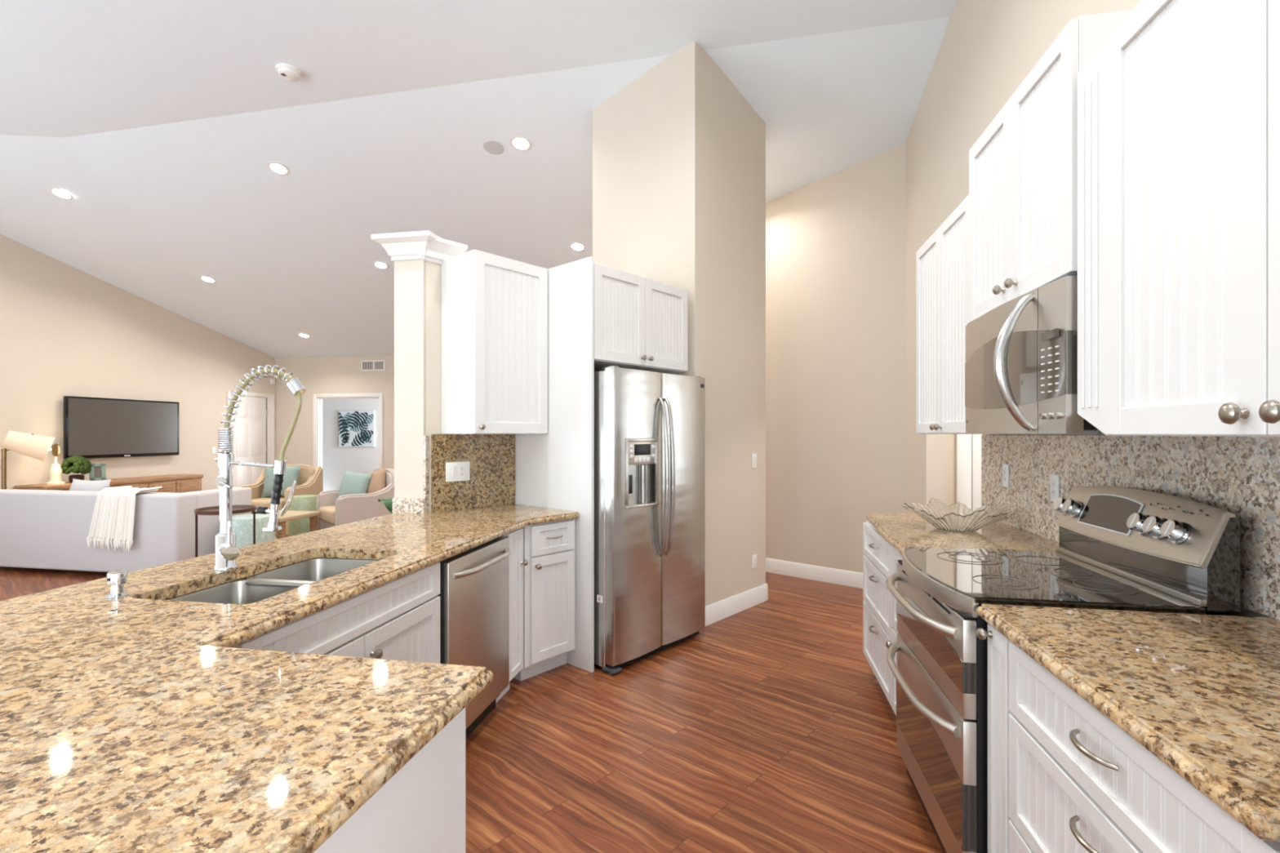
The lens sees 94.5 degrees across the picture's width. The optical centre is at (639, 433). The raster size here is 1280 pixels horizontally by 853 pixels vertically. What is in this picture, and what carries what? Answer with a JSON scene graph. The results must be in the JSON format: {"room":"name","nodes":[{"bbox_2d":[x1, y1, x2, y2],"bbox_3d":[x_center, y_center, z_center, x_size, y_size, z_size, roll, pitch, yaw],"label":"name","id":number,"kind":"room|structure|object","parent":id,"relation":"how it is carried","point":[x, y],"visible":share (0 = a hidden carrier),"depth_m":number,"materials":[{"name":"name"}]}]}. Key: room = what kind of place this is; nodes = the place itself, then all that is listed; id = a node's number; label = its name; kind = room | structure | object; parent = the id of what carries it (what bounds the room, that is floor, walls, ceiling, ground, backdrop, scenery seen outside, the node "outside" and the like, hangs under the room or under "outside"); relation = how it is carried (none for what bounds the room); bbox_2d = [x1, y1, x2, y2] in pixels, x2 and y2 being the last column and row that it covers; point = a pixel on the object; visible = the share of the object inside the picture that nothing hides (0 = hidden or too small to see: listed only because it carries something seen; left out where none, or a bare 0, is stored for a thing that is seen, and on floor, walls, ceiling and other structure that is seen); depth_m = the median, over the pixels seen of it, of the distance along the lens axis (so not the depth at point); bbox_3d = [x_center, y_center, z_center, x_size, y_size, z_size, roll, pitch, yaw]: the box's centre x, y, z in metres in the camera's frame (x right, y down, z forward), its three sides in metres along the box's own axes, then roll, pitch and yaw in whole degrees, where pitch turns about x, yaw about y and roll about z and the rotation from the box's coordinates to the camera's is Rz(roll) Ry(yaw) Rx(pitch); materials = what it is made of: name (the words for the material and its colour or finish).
{"room":"kitchen","nodes":[
{"label":"kitchen","id":0,"kind":"room"},
{"bbox_2d":[0,234,275,490],"bbox_3d":[-8.021,-0.778,4.629,0.122,4.300,12.980,0,0,11],"label":"wall","id":1,"kind":"structure","parent":0,"point":[65,330],"depth_m":8.02,"materials":[{"name":"beige paint"}]},
{"bbox_2d":[63,395,178,459],"bbox_3d":[-7.229,-0.078,8.312,0.092,0.810,1.530,0,0,10],"label":"television","id":2,"kind":"object","parent":1,"relation":"attached to","point":[94,427],"visible":0.94,"depth_m":8.20,"materials":[{"name":"grey"}]},
{"bbox_2d":[212,446,216,453],"bbox_3d":[-7.007,0.272,9.740,0.010,0.116,0.070,0,0,10],"label":"light switch","id":3,"kind":"object","parent":1,"relation":"attached to","point":[214,448],"visible":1,"depth_m":9.74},
{"bbox_2d":[226,390,275,487],"bbox_3d":[-6.863,0.322,10.476,0.027,2.100,1.000,0,0,10],"label":"door","id":4,"kind":"structure","parent":1,"relation":"in","point":[254,429],"depth_m":10.50,"materials":[{"name":"white wood"}]},
{"bbox_2d":[270,378,275,384],"bbox_3d":[-6.774,-0.958,10.917,0.040,0.100,0.090,0,0,11],"label":"sensor","id":5,"kind":"object","parent":1,"relation":"attached to","point":[272,380],"visible":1,"depth_m":10.88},
{"bbox_2d":[275,355,394,468],"bbox_3d":[-1.778,-0.128,10.134,10.390,3.000,0.121,0,0,11],"label":"wall","id":6,"kind":"structure","parent":0,"point":[321,375],"depth_m":10.84,"materials":[{"name":"beige paint"}]},
{"bbox_2d":[312,392,382,468],"bbox_3d":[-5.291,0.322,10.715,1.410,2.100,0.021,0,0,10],"label":"trim","id":7,"kind":"structure","parent":6,"relation":"attached to","point":[380,395],"depth_m":10.70,"materials":[{"name":"white wood"}]},
{"bbox_2d":[360,360,385,371],"bbox_3d":[-4.786,-1.222,10.621,0.478,0.195,0.018,0,0,11],"label":"air vent","id":8,"kind":"object","parent":6,"relation":"in","point":[366,365],"visible":1,"depth_m":10.62,"materials":[{"name":"white metal"}]},
{"bbox_2d":[322,398,378,491],"bbox_3d":[-5.854,0.022,12.313,5.400,2.700,2.720,0,0,10],"label":"wall","id":9,"kind":"structure","parent":0,"point":[335,459],"depth_m":13.80,"materials":[{"name":"white paint"}]},
{"bbox_2d":[337,410,375,446],"bbox_3d":[-6.560,-0.113,13.695,0.932,0.830,0.050,0,0,11],"label":"wall art","id":10,"kind":"object","parent":9,"relation":"attached to","point":[355,428],"visible":1,"depth_m":13.67,"materials":[{"name":"paper"}]},
{"bbox_2d":[394,259,425,498],"bbox_3d":[-1.317,0.172,3.524,0.185,2.400,0.210,0,0,10],"label":"column","id":11,"kind":"structure","parent":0,"point":[409,275],"depth_m":3.42,"materials":[{"name":"white paint"}]},
{"bbox_2d":[370,230,440,262],"bbox_3d":[-1.317,-1.068,3.524,0.361,0.130,0.386,0,0,10],"label":"trim","id":12,"kind":"structure","parent":11,"relation":"attached to","point":[406,246],"depth_m":3.37,"materials":[{"name":"white wood"}]},
{"bbox_2d":[392,435,429,513],"bbox_3d":[-1.321,0.235,3.465,0.199,0.446,0.128,0,0,10],"label":"backsplash","id":13,"kind":"structure","parent":11,"relation":"attached to","point":[400,505],"depth_m":3.40,"materials":[{"name":"beige stone"}]},
{"bbox_2d":[425,261,441,512],"bbox_3d":[-0.746,0.172,4.067,0.115,2.400,1.620,0,0,42],"label":"wall","id":14,"kind":"structure","parent":0,"point":[433,270],"depth_m":3.45,"materials":[{"name":"beige paint"}]},
{"bbox_2d":[418,236,467,264],"bbox_3d":[-0.730,-1.060,4.027,0.213,0.125,1.660,0,0,41],"label":"trim","id":15,"kind":"structure","parent":14,"relation":"attached to","point":[440,250],"depth_m":3.45,"materials":[{"name":"white wood"}]},
{"bbox_2d":[431,434,515,512],"bbox_3d":[-1.016,0.230,3.660,0.020,0.456,0.582,0,0,42],"label":"backsplash","id":16,"kind":"structure","parent":14,"relation":"attached to","point":[491,457],"depth_m":3.65,"materials":[{"name":"brown stone"}]},
{"bbox_2d":[445,461,470,481],"bbox_3d":[-1.091,0.227,3.552,0.010,0.116,0.162,0,0,42],"label":"outlet","id":17,"kind":"object","parent":16,"relation":"attached to","point":[455,471],"visible":1,"depth_m":3.55,"materials":[{"name":"white plastic"}]},
{"bbox_2d":[459,466,464,476],"bbox_3d":[-1.075,0.227,3.568,0.003,0.064,0.032,0,0,41],"label":"receptacle","id":18,"kind":"object","parent":17,"relation":"attached to","point":[461,468],"depth_m":3.57,"materials":[{"name":"white plastic"}]},
{"bbox_2d":[441,249,547,434],"bbox_3d":[-0.857,-0.508,3.560,0.387,1.020,0.519,0,0,42],"label":"upper cabinet","id":19,"kind":"object","parent":14,"relation":"attached to","point":[495,308],"visible":1,"depth_m":3.42,"materials":[{"name":"white wood"}]},
{"bbox_2d":[594,262,687,373],"bbox_3d":[-0.222,-0.711,3.981,0.754,0.565,0.900,0,0,42],"label":"upper cabinet","id":20,"kind":"object","parent":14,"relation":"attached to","point":[641,322],"visible":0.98,"depth_m":3.71,"materials":[{"name":"white wood"}]},
{"bbox_2d":[0,566,943,852],"bbox_3d":[0.586,1.422,6.641,21.000,0.100,20.000,0,0,41],"label":"floor","id":21,"kind":"structure","parent":0,"point":[770,727],"depth_m":2.58,"materials":[{"name":"brown wood"}]},
{"bbox_2d":[0,431,54,489],"bbox_3d":[-7.210,0.668,6.902,0.300,1.408,0.557,0,0,42],"label":"floor lamp","id":22,"kind":"object","parent":21,"relation":"on","point":[33,446],"visible":0.81,"depth_m":6.86,"materials":[{"name":"beige fabric"}]},
{"bbox_2d":[13,474,203,493],"bbox_3d":[-7.075,0.997,8.064,0.468,0.750,2.080,0,0,10],"label":"media console","id":23,"kind":"object","parent":21,"relation":"on","point":[174,483],"visible":0.21,"depth_m":8.36,"materials":[{"name":"brown wood"}]},
{"bbox_2d":[45,443,66,484],"bbox_3d":[-7.209,0.370,7.306,0.180,0.503,0.180,0,0,10],"label":"ornament","id":24,"kind":"object","parent":23,"relation":"on","point":[55,471],"visible":1,"depth_m":7.29,"materials":[{"name":"white ceramic"}]},
{"bbox_2d":[60,455,92,483],"bbox_3d":[-7.133,0.448,7.496,0.288,0.348,0.285,0,0,10],"label":"plant","id":25,"kind":"object","parent":23,"relation":"on","point":[73,464],"visible":0.98,"depth_m":7.43,"materials":[{"name":"green plant"}]},
{"bbox_2d":[88,463,106,480],"bbox_3d":[-7.054,0.501,7.700,0.063,0.220,0.160,0,0,39],"label":"picture frame","id":26,"kind":"object","parent":23,"relation":"on","point":[98,472],"visible":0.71,"depth_m":7.70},
{"bbox_2d":[93,466,101,478],"bbox_3d":[-7.057,0.502,7.702,0.010,0.160,0.080,-15,-9,38],"label":"photo","id":27,"kind":"object","parent":26,"relation":"attached to","point":[97,469],"depth_m":7.70},
{"bbox_2d":[0,487,251,572],"bbox_3d":[-5.553,0.972,6.175,2.750,0.800,0.920,0,0,10],"label":"sofa","id":28,"kind":"object","parent":21,"relation":"on","point":[40,529],"visible":0.6,"depth_m":5.70,"materials":[{"name":"white fabric"}]},
{"bbox_2d":[11,488,58,490],"bbox_3d":[-6.340,0.750,6.169,0.745,0.325,0.220,0,0,10],"label":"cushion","id":29,"kind":"object","parent":28,"relation":"on","point":[11,489],"depth_m":6.15,"materials":[{"name":"white fabric"}]},
{"bbox_2d":[69,478,111,491],"bbox_3d":[-5.855,0.702,6.272,0.500,0.441,0.188,0,0,11],"label":"throw pillow","id":30,"kind":"object","parent":28,"relation":"on","point":[77,485],"visible":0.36,"depth_m":6.24,"materials":[{"name":"white fabric"}]},
{"bbox_2d":[86,485,161,551],"bbox_3d":[-4.925,0.808,5.659,0.543,0.591,0.312,0,0,10],"label":"throw blanket","id":31,"kind":"object","parent":28,"relation":"on","point":[113,513],"visible":1,"depth_m":5.55,"materials":[{"name":"white fabric"}]},
{"bbox_2d":[193,504,257,557],"bbox_3d":[-3.635,1.012,5.200,0.460,0.720,0.460,0,0,11],"label":"side table","id":32,"kind":"object","parent":21,"relation":"on","point":[239,508],"visible":0.51,"depth_m":5.18,"materials":[{"name":"brown wood"}]},
{"bbox_2d":[193,504,257,515],"bbox_3d":[-3.635,0.669,5.200,0.460,0.035,0.460,0,0,10],"label":"tabletop","id":33,"kind":"object","parent":32,"relation":"on","point":[239,508],"depth_m":5.20,"materials":[{"name":"brown wood"}]},
{"bbox_2d":[231,513,275,547],"bbox_3d":[-3.924,1.102,5.950,0.440,0.540,0.440,0,0,11],"label":"garden stool","id":34,"kind":"object","parent":21,"relation":"on","point":[242,525],"visible":0.35,"depth_m":5.78,"materials":[{"name":"ceramic"}]},
{"bbox_2d":[233,557,439,663],"bbox_3d":[-1.137,0.936,1.894,0.604,0.872,0.990,0,0,10],"label":"base cabinet","id":35,"kind":"object","parent":21,"relation":"on","point":[399,619],"visible":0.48,"depth_m":1.95,"materials":[{"name":"white wood"}]},
{"bbox_2d":[377,497,394,513],"bbox_3d":[-1.705,0.899,4.246,0.493,0.946,0.513,0,0,11],"label":"potted plant","id":36,"kind":"object","parent":21,"relation":"on","point":[388,502],"visible":0.03,"depth_m":4.31,"materials":[{"name":"green plant"}]},
{"bbox_2d":[313,706,465,852],"bbox_3d":[-1.041,0.936,0.790,1.265,0.872,0.935,0,0,10],"label":"panel","id":37,"kind":"object","parent":21,"relation":"on","point":[421,808],"visible":0.02,"depth_m":0.97,"materials":[{"name":"white wood"}]},
{"bbox_2d":[0,503,579,852],"bbox_3d":[-0.910,0.477,2.033,1.530,0.038,3.666,0,0,10],"label":"island countertop","id":38,"kind":"structure","parent":37,"relation":"on","point":[135,722],"depth_m":1.00,"materials":[{"name":"beige stone"}]},
{"bbox_2d":[105,570,128,598],"bbox_3d":[-1.473,0.423,1.668,0.050,0.069,0.050,0,0,10],"label":"soap dispenser","id":39,"kind":"object","parent":38,"relation":"on","point":[116,580],"visible":1,"depth_m":1.66,"materials":[{"name":"silver metal"}]},
{"bbox_2d":[213,364,306,569],"bbox_3d":[-1.286,0.112,1.969,0.338,0.690,0.121,0,0,10],"label":"kitchen faucet","id":40,"kind":"object","parent":38,"relation":"on","point":[227,552],"visible":1,"depth_m":1.99,"materials":[{"name":"silver metal"}]},
{"bbox_2d":[166,557,378,604],"bbox_3d":[-1.176,0.598,1.980,0.417,0.200,0.757,0,0,11],"label":"sink","id":41,"kind":"object","parent":38,"relation":"in","point":[258,587],"visible":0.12,"depth_m":2.00,"materials":[{"name":"grey metal"}]},
{"bbox_2d":[436,536,511,738],"bbox_3d":[-0.967,0.938,2.705,0.642,0.868,0.636,0,0,11],"label":"dishwasher","id":42,"kind":"object","parent":21,"relation":"on","point":[474,594],"visible":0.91,"depth_m":2.64,"materials":[{"name":"grey metal"}]},
{"bbox_2d":[495,528,528,703],"bbox_3d":[-0.808,0.936,3.120,0.404,0.872,0.210,0,0,11],"label":"base cabinet","id":43,"kind":"object","parent":21,"relation":"on","point":[516,537],"visible":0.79,"depth_m":3.11,"materials":[{"name":"white wood"}]},
{"bbox_2d":[513,519,574,680],"bbox_3d":[-0.689,0.936,3.513,0.604,0.872,0.368,0,0,41],"label":"base cabinet","id":44,"kind":"object","parent":21,"relation":"on","point":[548,548],"visible":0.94,"depth_m":3.33,"materials":[{"name":"white wood"}]},
{"bbox_2d":[515,256,594,672],"bbox_3d":[-0.546,0.177,3.650,0.733,2.390,0.020,0,0,42],"label":"panel","id":45,"kind":"object","parent":21,"relation":"on","point":[555,468],"visible":0.58,"depth_m":3.50,"materials":[{"name":"white wood"}]},
{"bbox_2d":[594,365,705,674],"bbox_3d":[-0.095,0.491,3.891,0.804,1.762,0.903,0,0,42],"label":"refrigerator","id":46,"kind":"object","parent":21,"relation":"on","point":[650,426],"visible":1,"depth_m":3.54,"materials":[{"name":"silver metal"}]},
{"bbox_2d":[862,520,893,706],"bbox_3d":[1.512,0.936,3.010,0.663,0.872,0.700,0,0,11],"label":"base cabinet","id":47,"kind":"object","parent":21,"relation":"on","point":[877,557],"visible":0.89,"depth_m":3.05,"materials":[{"name":"white wood"}]},
{"bbox_2d":[866,512,1058,554],"bbox_3d":[1.494,0.477,2.841,0.692,0.038,1.108,0,0,11],"label":"countertop","id":48,"kind":"structure","parent":47,"relation":"on","point":[900,531],"depth_m":2.65,"materials":[{"name":"beige stone"}]},
{"bbox_2d":[901,497,1015,532],"bbox_3d":[1.511,0.395,2.832,0.478,0.125,0.478,0,0,10],"label":"glass bowl","id":49,"kind":"object","parent":48,"relation":"on","point":[957,517],"visible":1,"depth_m":2.77,"materials":[{"name":"white"}]},
{"bbox_2d":[885,546,902,715],"bbox_3d":[1.414,0.936,2.484,0.664,0.872,0.368,0,0,10],"label":"base cabinet","id":50,"kind":"object","parent":21,"relation":"on","point":[895,555],"visible":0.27,"depth_m":2.67,"materials":[{"name":"white wood"}]},
{"bbox_2d":[976,623,1012,852],"bbox_3d":[1.224,0.936,1.483,0.674,0.872,0.126,0,0,10],"label":"base cabinet","id":51,"kind":"object","parent":21,"relation":"on","point":[998,711],"visible":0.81,"depth_m":1.55,"materials":[{"name":"white wood"}]},
{"bbox_2d":[886,486,1239,852],"bbox_3d":[1.238,0.775,1.937,0.747,1.194,0.745,0,0,10],"label":"range","id":52,"kind":"object","parent":21,"relation":"on","point":[1119,548],"visible":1,"depth_m":1.75,"materials":[{"name":"silver metal"}]},
{"bbox_2d":[903,546,1205,614],"bbox_3d":[1.224,0.457,1.939,0.600,0.021,0.744,0,0,10],"label":"cooktop","id":53,"kind":"object","parent":52,"relation":"in","point":[970,578],"depth_m":1.79,"materials":[{"name":"black glass"}]},
{"bbox_2d":[1008,640,1279,852],"bbox_3d":[1.142,0.936,1.039,0.673,0.872,0.770,0,0,11],"label":"base cabinet","id":54,"kind":"object","parent":21,"relation":"on","point":[1079,783],"visible":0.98,"depth_m":1.12,"materials":[{"name":"white wood"}]},
{"bbox_2d":[976,604,1279,841],"bbox_3d":[1.171,0.477,1.099,0.692,0.038,0.908,0,0,10],"label":"countertop","id":55,"kind":"structure","parent":54,"relation":"on","point":[1200,693],"depth_m":1.10,"materials":[{"name":"beige stone"}]},
{"bbox_3d":[-4.890,1.366,8.051,2.650,0.012,2.550,0,0,10],"label":"area rug","id":56,"kind":"object","parent":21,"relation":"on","visible":0},
{"bbox_2d":[236,464,323,535],"bbox_3d":[-5.009,0.899,8.205,0.820,0.905,0.850,0,0,-2],"label":"armchair","id":57,"kind":"object","parent":56,"relation":"on","point":[310,478],"visible":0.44,"depth_m":8.29,"materials":[{"name":"fabric"}]},
{"bbox_2d":[251,497,284,510],"bbox_3d":[-5.006,0.970,8.115,0.540,0.165,0.670,0,0,-2],"label":"seat cushion","id":58,"kind":"object","parent":57,"relation":"on","point":[258,501],"depth_m":7.80,"materials":[{"name":"fabric"}]},
{"bbox_2d":[261,465,301,497],"bbox_3d":[-5.009,0.672,8.260,0.500,0.451,0.197,0,0,-2],"label":"throw pillow","id":59,"kind":"object","parent":57,"relation":"on","point":[291,474],"visible":0.56,"depth_m":8.20,"materials":[{"name":"green fabric"}]},
{"bbox_2d":[255,509,319,539],"bbox_3d":[-4.336,1.145,6.900,0.900,0.430,0.600,0,0,10],"label":"coffee table","id":60,"kind":"object","parent":56,"relation":"on","point":[290,515],"visible":0.38,"depth_m":6.86,"materials":[{"name":"brown wood"}]},
{"bbox_2d":[288,494,317,536],"bbox_3d":[-4.295,1.077,7.550,0.330,0.565,0.330,0,0,10],"label":"garden stool","id":61,"kind":"object","parent":56,"relation":"on","point":[301,502],"visible":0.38,"depth_m":7.41,"materials":[{"name":"green ceramic"}]},
{"bbox_2d":[316,468,394,529],"bbox_3d":[-3.429,0.899,7.303,0.850,0.905,0.820,0,0,-44],"label":"armchair","id":62,"kind":"object","parent":56,"relation":"on","point":[347,508],"visible":0.47,"depth_m":6.99,"materials":[{"name":"fabric"}]},
{"bbox_2d":[318,506,334,524],"bbox_3d":[-3.494,0.970,7.241,0.670,0.165,0.540,0,0,-44],"label":"seat cushion","id":63,"kind":"object","parent":62,"relation":"on","point":[326,516],"depth_m":6.99,"materials":[{"name":"fabric"}]},
{"bbox_2d":[337,469,372,498],"bbox_3d":[-3.532,0.672,7.316,0.458,0.447,0.193,0,0,18],"label":"throw pillow","id":64,"kind":"object","parent":62,"relation":"on","point":[352,482],"visible":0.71,"depth_m":7.26,"materials":[{"name":"green fabric"}]},
{"bbox_2d":[364,466,386,493],"bbox_3d":[-3.298,0.652,7.348,0.494,0.487,0.175,0,0,29],"label":"throw pillow","id":65,"kind":"object","parent":62,"relation":"on","point":[377,482],"visible":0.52,"depth_m":7.26,"materials":[{"name":"beige fabric"}]},
{"bbox_2d":[0,17,950,358],"bbox_3d":[-2.310,-2.128,7.207,10.370,1.480,5.930,0,0,10],"label":"ceiling","id":66,"kind":"structure","parent":0,"point":[828,104],"depth_m":5.87,"materials":[{"name":"white paint"}]},
{"bbox_2d":[48,187,74,199],"bbox_3d":[-6.131,-2.540,6.276,0.193,0.052,0.187,0,0,15],"label":"recessed light","id":67,"kind":"object","parent":66,"relation":"in","point":[59,193],"visible":1,"depth_m":6.27,"materials":[{"name":"white"}]},
{"bbox_2d":[199,275,216,283],"bbox_3d":[-5.900,-2.105,8.085,0.193,0.052,0.187,0,0,15],"label":"recessed light","id":68,"kind":"object","parent":66,"relation":"in","point":[205,278],"visible":1,"depth_m":8.08,"materials":[{"name":"white"}]},
{"bbox_2d":[266,161,289,175],"bbox_3d":[-3.521,-2.582,5.764,0.193,0.052,0.187,0,0,15],"label":"recessed light","id":69,"kind":"object","parent":66,"relation":"in","point":[277,167],"visible":1,"depth_m":5.76,"materials":[{"name":"white"}]},
{"bbox_2d":[297,333,310,337],"bbox_3d":[-5.595,-1.635,9.857,0.193,0.052,0.187,0,0,15],"label":"recessed light","id":70,"kind":"object","parent":66,"relation":"in","point":[302,335],"visible":1,"depth_m":9.85,"materials":[{"name":"white"}]},
{"bbox_2d":[372,261,388,269],"bbox_3d":[-3.280,-2.133,7.492,0.193,0.052,0.187,0,0,15],"label":"recessed light","id":71,"kind":"object","parent":66,"relation":"in","point":[380,264],"visible":1,"depth_m":7.49,"materials":[{"name":"white"}]},
{"bbox_2d":[483,140,503,155],"bbox_3d":[-1.317,-2.573,5.326,0.183,0.050,0.177,0,0,16],"label":"ceiling speaker","id":72,"kind":"object","parent":66,"relation":"attached to","point":[493,147],"visible":1,"depth_m":5.32},
{"bbox_2d":[509,135,531,151],"bbox_3d":[-1.059,-2.576,5.259,0.193,0.052,0.187,0,0,15],"label":"recessed light","id":73,"kind":"object","parent":66,"relation":"in","point":[520,143],"visible":1,"depth_m":5.25,"materials":[{"name":"white"}]},
{"bbox_2d":[568,241,586,251],"bbox_3d":[-0.723,-2.166,6.861,0.193,0.052,0.187,0,0,15],"label":"recessed light","id":74,"kind":"object","parent":66,"relation":"in","point":[577,246],"visible":1,"depth_m":6.86,"materials":[{"name":"white"}]},
{"bbox_2d":[0,0,958,137],"bbox_3d":[-3.440,-2.808,1.111,10.370,0.120,7.930,0,0,11],"label":"ceiling","id":75,"kind":"structure","parent":0,"point":[68,68],"depth_m":4.13,"materials":[{"name":"white paint"}]},
{"bbox_2d":[275,63,302,81],"bbox_3d":[-2.657,-2.721,4.479,0.170,0.054,0.170,0,0,10],"label":"smoke detector","id":76,"kind":"object","parent":75,"relation":"attached to","point":[287,72],"visible":1,"depth_m":4.44,"materials":[{"name":"white plastic"}]},
{"bbox_2d":[592,41,765,606],"bbox_3d":[0.325,-0.778,4.859,1.030,4.300,0.985,0,0,42],"label":"wall","id":77,"kind":"structure","parent":0,"point":[679,152],"depth_m":4.46,"materials":[{"name":"beige paint"}]},
{"bbox_2d":[705,583,768,626],"bbox_3d":[0.722,1.304,4.519,0.016,0.135,1.001,0,0,41],"label":"baseboard","id":78,"kind":"structure","parent":77,"relation":"attached to","point":[718,611],"depth_m":4.51,"materials":[{"name":"white wood"}]},
{"bbox_2d":[751,554,756,569],"bbox_3d":[0.918,1.027,4.745,0.009,0.116,0.070,0,0,42],"label":"outlet","id":79,"kind":"object","parent":77,"relation":"attached to","point":[753,557],"visible":1,"depth_m":4.74,"materials":[{"name":"white plastic"}]},
{"bbox_2d":[753,557,755,566],"bbox_3d":[0.920,1.027,4.744,0.003,0.064,0.032,0,0,41],"label":"receptacle","id":80,"kind":"object","parent":79,"relation":"attached to","point":[754,558],"depth_m":4.74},
{"bbox_2d":[751,453,756,468],"bbox_3d":[0.919,0.218,4.745,0.010,0.116,0.070,0,0,42],"label":"light switch","id":81,"kind":"object","parent":77,"relation":"attached to","point":[753,455],"visible":1,"depth_m":4.73,"materials":[{"name":"white plastic"}]},
{"bbox_2d":[765,142,906,573],"bbox_3d":[0.813,-0.778,6.369,4.100,4.300,0.121,0,0,42],"label":"wall","id":82,"kind":"structure","parent":0,"point":[836,242],"depth_m":5.42,"materials":[{"name":"beige paint"}]},
{"bbox_2d":[765,557,862,588],"bbox_3d":[0.768,1.304,6.318,4.100,0.135,0.018,0,0,41],"label":"baseboard","id":83,"kind":"structure","parent":82,"relation":"attached to","point":[842,577],"depth_m":5.54,"materials":[{"name":"white wood"}]},
{"bbox_2d":[943,434,972,510],"bbox_3d":[2.969,0.122,3.619,1.680,2.500,2.000,0,0,10],"label":"wall","id":84,"kind":"structure","parent":0,"point":[949,440],"depth_m":4.63,"materials":[{"name":"beige paint"}]},
{"bbox_2d":[955,434,971,509],"bbox_3d":[3.015,0.307,4.513,1.115,2.130,0.026,0,0,10],"label":"trim","id":85,"kind":"structure","parent":84,"relation":"attached to","point":[963,442],"depth_m":4.59,"materials":[{"name":"white wood"}]},
{"bbox_2d":[972,434,982,510],"bbox_3d":[2.975,0.357,4.526,0.800,2.030,0.016,0,0,10],"label":"door","id":86,"kind":"structure","parent":84,"relation":"in","point":[976,438],"depth_m":4.59,"materials":[{"name":"white wood"}]},
{"bbox_2d":[906,0,1272,617],"bbox_3d":[1.538,-0.778,0.834,0.123,4.300,9.000,0,0,10],"label":"wall","id":87,"kind":"structure","parent":0,"point":[987,49],"depth_m":3.80,"materials":[{"name":"beige paint"}]},
{"bbox_2d":[915,195,1098,434],"bbox_3d":[1.634,-0.518,2.804,0.399,1.040,1.090,0,0,10],"label":"upper cabinet","id":88,"kind":"object","parent":87,"relation":"attached to","point":[942,262],"visible":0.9,"depth_m":2.90,"materials":[{"name":"white wood"}]},
{"bbox_2d":[968,9,1132,322],"bbox_3d":[1.421,-0.768,1.903,0.489,0.680,0.752,0,0,11],"label":"upper cabinet","id":89,"kind":"object","parent":87,"relation":"attached to","point":[1023,168],"visible":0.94,"depth_m":1.81,"materials":[{"name":"white wood"}]},
{"bbox_2d":[964,272,1099,433],"bbox_3d":[1.367,-0.214,1.913,0.569,0.428,0.746,0,0,11],"label":"microwave","id":90,"kind":"object","parent":89,"relation":"attached to","point":[1021,363],"visible":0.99,"depth_m":1.74,"materials":[{"name":"grey metal"}]},
{"bbox_2d":[1041,328,1059,341],"bbox_3d":[1.136,-0.274,1.640,0.006,0.023,0.086,0,0,11],"label":"display","id":91,"kind":"object","parent":90,"relation":"on","point":[1047,334],"depth_m":1.64,"materials":[{"name":"grey"}]},
{"bbox_2d":[981,435,1279,619],"bbox_3d":[1.675,0.232,1.958,0.023,0.451,2.780,0,0,11],"label":"backsplash","id":92,"kind":"structure","parent":87,"relation":"attached to","point":[1239,476],"depth_m":1.86,"materials":[{"name":"beige stone"}]},
{"bbox_2d":[1002,463,1008,487],"bbox_3d":[1.853,0.212,3.002,0.009,0.116,0.070,0,0,10],"label":"outlet","id":93,"kind":"object","parent":92,"relation":"attached to","point":[1005,467],"visible":1,"depth_m":2.99,"materials":[{"name":"white plastic"}]},
{"bbox_2d":[1003,469,1006,482],"bbox_3d":[1.851,0.212,3.003,0.003,0.064,0.032,0,0,11],"label":"receptacle","id":94,"kind":"object","parent":93,"relation":"attached to","point":[1004,470],"depth_m":3.00,"materials":[{"name":"white plastic"}]},
{"bbox_2d":[1049,474,1059,502],"bbox_3d":[1.764,0.232,2.521,0.009,0.116,0.070,0,0,10],"label":"outlet","id":95,"kind":"object","parent":92,"relation":"attached to","point":[1054,479],"visible":0.88,"depth_m":2.51,"materials":[{"name":"white plastic"}]},
{"bbox_2d":[1051,480,1055,496],"bbox_3d":[1.762,0.232,2.521,0.003,0.064,0.032,0,0,10],"label":"receptacle","id":96,"kind":"object","parent":95,"relation":"attached to","point":[1053,482],"depth_m":2.52,"materials":[{"name":"white plastic"}]},
{"bbox_2d":[1077,0,1279,436],"bbox_3d":[1.268,-0.472,1.079,0.489,0.955,0.900,0,0,11],"label":"upper cabinet","id":97,"kind":"object","parent":87,"relation":"attached to","point":[1179,106],"visible":1,"depth_m":1.19,"materials":[{"name":"white wood"}]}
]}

